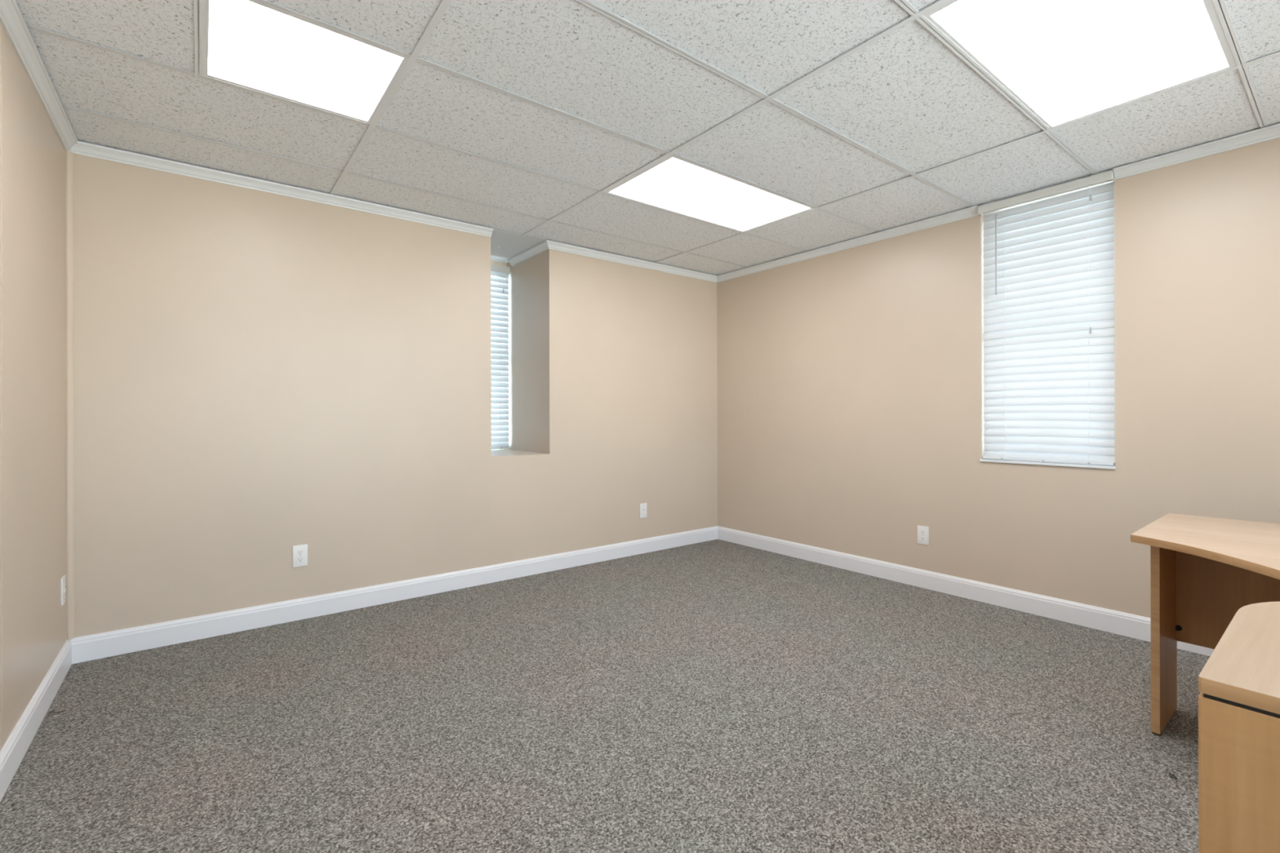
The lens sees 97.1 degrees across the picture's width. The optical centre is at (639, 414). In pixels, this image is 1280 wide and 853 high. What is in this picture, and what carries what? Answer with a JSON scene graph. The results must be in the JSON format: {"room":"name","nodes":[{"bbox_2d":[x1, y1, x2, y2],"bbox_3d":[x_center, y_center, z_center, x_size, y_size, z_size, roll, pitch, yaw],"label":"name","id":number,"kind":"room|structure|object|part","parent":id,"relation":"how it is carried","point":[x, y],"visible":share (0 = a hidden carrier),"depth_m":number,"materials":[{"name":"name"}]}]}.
{"room":"office room","nodes":[
{"label":"office room","id":0,"kind":"room"},
{"bbox_2d":[0,22,66,751],"bbox_3d":[-1.027,-0.147,0.356,0.200,2.620,5.650,0,0,-38],"label":"wall","id":1,"kind":"structure","parent":0,"point":[33,619],"depth_m":2.07,"materials":[{"name":"beige paint"}]},
{"bbox_2d":[0,640,71,801],"bbox_3d":[-1.000,1.102,0.501,0.016,0.118,5.450,0,0,-38],"label":"baseboard","id":2,"kind":"structure","parent":1,"relation":"attached to","point":[11,754],"depth_m":2.02,"materials":[{"name":"white paint"}]},
{"bbox_2d":[60,574,66,605],"bbox_3d":[-2.599,0.790,2.552,0.010,0.122,0.074,0,0,-38],"label":"wall jack plate","id":3,"kind":"object","parent":1,"relation":"attached to","point":[63,580],"visible":1,"depth_m":2.53,"materials":[{"name":"white plastic"}]},
{"bbox_2d":[0,0,1279,237],"bbox_3d":[0.690,-1.261,1.819,4.312,0.049,5.450,0,0,-38],"label":"trim","id":4,"kind":"structure","parent":1,"relation":"attached to","point":[11,20],"depth_m":2.76,"materials":[{"name":"white paint"}]},
{"bbox_2d":[73,153,717,637],"bbox_3d":[-1.240,-0.146,4.338,4.752,2.620,0.900,0,0,-38],"label":"wall","id":5,"kind":"structure","parent":0,"point":[259,375],"depth_m":3.34,"materials":[{"name":"beige paint"}]},
{"bbox_2d":[65,150,74,639],"bbox_3d":[-2.665,-0.092,2.645,0.024,2.278,0.024,0,0,-38],"label":"trim","id":6,"kind":"structure","parent":5,"relation":"attached to","point":[68,154],"depth_m":2.64,"materials":[{"name":"beige paint"}]},
{"bbox_2d":[292,544,307,567],"bbox_3d":[-1.935,0.803,3.221,0.074,0.122,0.009,0,0,-38],"label":"wall outlet","id":7,"kind":"object","parent":5,"relation":"attached to","point":[300,553],"visible":1,"depth_m":3.22,"materials":[{"name":"white plastic"}]},
{"bbox_2d":[297,556,303,562],"bbox_3d":[-1.933,0.823,3.218,0.034,0.027,0.003,0,0,-38],"label":"socket","id":8,"kind":"object","parent":7,"relation":"attached to","point":[300,559],"depth_m":3.22,"materials":[{"name":"white plastic"}]},
{"bbox_2d":[297,549,303,555],"bbox_3d":[-1.933,0.782,3.218,0.034,0.027,0.003,0,0,-38],"label":"socket","id":9,"kind":"object","parent":7,"relation":"attached to","point":[300,552],"depth_m":3.22,"materials":[{"name":"white plastic"}]},
{"bbox_2d":[69,525,717,663],"bbox_3d":[-0.972,1.103,3.964,4.312,0.118,0.016,0,0,-38],"label":"baseboard","id":10,"kind":"structure","parent":5,"relation":"attached to","point":[120,642],"depth_m":3.34,"materials":[{"name":"white paint"}]},
{"bbox_2d":[490,264,510,448],"bbox_3d":[-1.273,-0.475,4.604,0.437,1.508,0.062,0,0,-38],"label":"window blind","id":11,"kind":"object","parent":5,"relation":"attached to","point":[499,327],"visible":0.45,"depth_m":4.69,"materials":[{"name":"white plastic"}]},
{"bbox_3d":[-1.170,-0.462,4.690,0.002,1.461,0.053,0,0,-38],"label":"ladder cord","id":12,"kind":"part","parent":11,"relation":"part of","materials":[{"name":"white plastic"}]},
{"bbox_3d":[-1.272,0.272,4.610,0.430,0.015,0.048,0,0,-38],"label":"rail","id":13,"kind":"part","parent":11,"relation":"part of","materials":[{"name":"white plastic"}]},
{"bbox_2d":[640,502,646,518],"bbox_3d":[0.028,0.803,4.746,0.074,0.122,0.009,0,0,-38],"label":"wall jack plate","id":14,"kind":"object","parent":5,"relation":"attached to","point":[642,506],"visible":1,"depth_m":4.74,"materials":[{"name":"white plastic"}]},
{"bbox_2d":[0,539,1209,852],"bbox_3d":[0.497,1.220,2.107,4.752,0.120,6.550,0,0,-38],"label":"floor","id":15,"kind":"structure","parent":0,"point":[714,695],"depth_m":2.09,"materials":[{"name":"grey carpet"}]},
{"bbox_2d":[1130,512,1279,734],"bbox_3d":[2.340,0.787,1.330,1.225,0.737,1.812,0,0,-38],"label":"desk","id":16,"kind":"object","parent":15,"relation":"on","point":[1203,570],"visible":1,"depth_m":2.08,"materials":[{"name":"brown wood"}]},
{"bbox_3d":[1.977,0.797,2.133,0.297,0.703,0.025,0,0,-38],"label":"panel","id":17,"kind":"part","parent":16,"relation":"part of","materials":[{"name":"brown wood"}]},
{"bbox_3d":[2.613,0.661,1.543,0.018,0.434,1.688,0,0,-38],"label":"modesty panel","id":18,"kind":"part","parent":16,"relation":"part of","materials":[{"name":"brown wood"}]},
{"bbox_2d":[1198,601,1279,852],"bbox_3d":[1.321,0.789,0.936,0.695,0.737,0.487,0,0,-38],"label":"storage cabinet","id":19,"kind":"object","parent":15,"relation":"on","point":[1239,682],"visible":1,"depth_m":0.89,"materials":[{"name":"brown wood"}]},
{"bbox_2d":[15,0,1279,275],"bbox_3d":[0.491,-1.424,2.108,4.752,0.272,6.550,0,0,-38],"label":"ceiling","id":20,"kind":"structure","parent":0,"point":[517,119],"depth_m":2.41,"materials":[{"name":"tile"}]},
{"bbox_2d":[202,0,408,124],"bbox_3d":[-1.244,-1.320,2.090,0.602,0.069,0.600,0,0,-38],"label":"ceiling light","id":21,"kind":"object","parent":20,"relation":"attached to","point":[250,44],"visible":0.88,"depth_m":2.05,"materials":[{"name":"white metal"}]},
{"bbox_2d":[605,155,814,232],"bbox_3d":[0.443,-1.323,3.402,1.208,0.069,0.600,0,0,-38],"label":"ceiling light","id":22,"kind":"object","parent":20,"relation":"attached to","point":[673,184],"visible":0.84,"depth_m":3.35,"materials":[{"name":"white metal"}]},
{"bbox_2d":[923,0,1236,128],"bbox_3d":[1.563,-1.326,1.961,1.208,0.069,0.599,0,0,-38],"label":"ceiling light","id":23,"kind":"object","parent":20,"relation":"attached to","point":[1066,61],"visible":0.91,"depth_m":1.99,"materials":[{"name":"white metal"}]},
{"bbox_2d":[716,137,1279,617],"bbox_3d":[2.551,-0.155,3.137,0.240,2.620,5.650,0,0,-38],"label":"wall","id":24,"kind":"structure","parent":0,"point":[851,384],"depth_m":3.49,"materials":[{"name":"beige paint"}]},
{"bbox_2d":[507,205,979,282],"bbox_3d":[0.506,-1.260,4.094,1.811,0.049,2.892,0,0,-38],"label":"trim","id":25,"kind":"structure","parent":24,"relation":"attached to","point":[971,211],"depth_m":4.38,"materials":[{"name":"white paint"}]},
{"bbox_2d":[917,524,928,545],"bbox_3d":[1.893,0.805,3.784,0.009,0.122,0.074,0,0,-38],"label":"wall outlet","id":26,"kind":"object","parent":24,"relation":"attached to","point":[922,531],"visible":1,"depth_m":3.78,"materials":[{"name":"white plastic"}]},
{"bbox_2d":[717,525,1214,656],"bbox_3d":[2.392,1.095,3.137,0.016,0.118,5.450,0,0,-38],"label":"baseboard","id":27,"kind":"structure","parent":24,"relation":"attached to","point":[1138,627],"depth_m":3.53,"materials":[{"name":"white paint"}]},
{"bbox_2d":[977,169,1115,466],"bbox_3d":[2.317,-0.507,3.253,0.097,1.556,0.651,0,0,-38],"label":"window blind","id":28,"kind":"object","parent":24,"relation":"attached to","point":[1049,388],"visible":0.98,"depth_m":3.24,"materials":[{"name":"white plastic"}]},
{"bbox_3d":[2.216,-0.494,3.419,0.053,1.508,0.002,0,0,-38],"label":"ladder cord","id":29,"kind":"part","parent":28,"relation":"part of","materials":[{"name":"white fabric"}]},
{"bbox_3d":[2.337,0.263,3.267,0.048,0.015,0.638,0,0,-38],"label":"rail","id":30,"kind":"part","parent":28,"relation":"part of","materials":[{"name":"white plastic"}]},
{"bbox_3d":[2.465,-0.494,3.099,0.053,1.508,0.002,0,0,-38],"label":"ladder cord","id":31,"kind":"part","parent":28,"relation":"part of","materials":[{"name":"white fabric"}]},
{"bbox_2d":[979,458,1115,469],"bbox_3d":[2.367,0.281,3.291,0.160,0.014,0.655,0,0,-38],"label":"window sill","id":32,"kind":"structure","parent":24,"relation":"attached to","point":[1096,466],"depth_m":3.21,"materials":[{"name":"white paint"}]},
{"bbox_2d":[1114,320,1115,462],"bbox_3d":[2.454,-0.497,3.359,0.060,1.554,0.649,0,0,-38],"label":"window","id":33,"kind":"structure","parent":24,"relation":"in","point":[1114,321],"depth_m":3.11,"materials":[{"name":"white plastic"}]}
]}

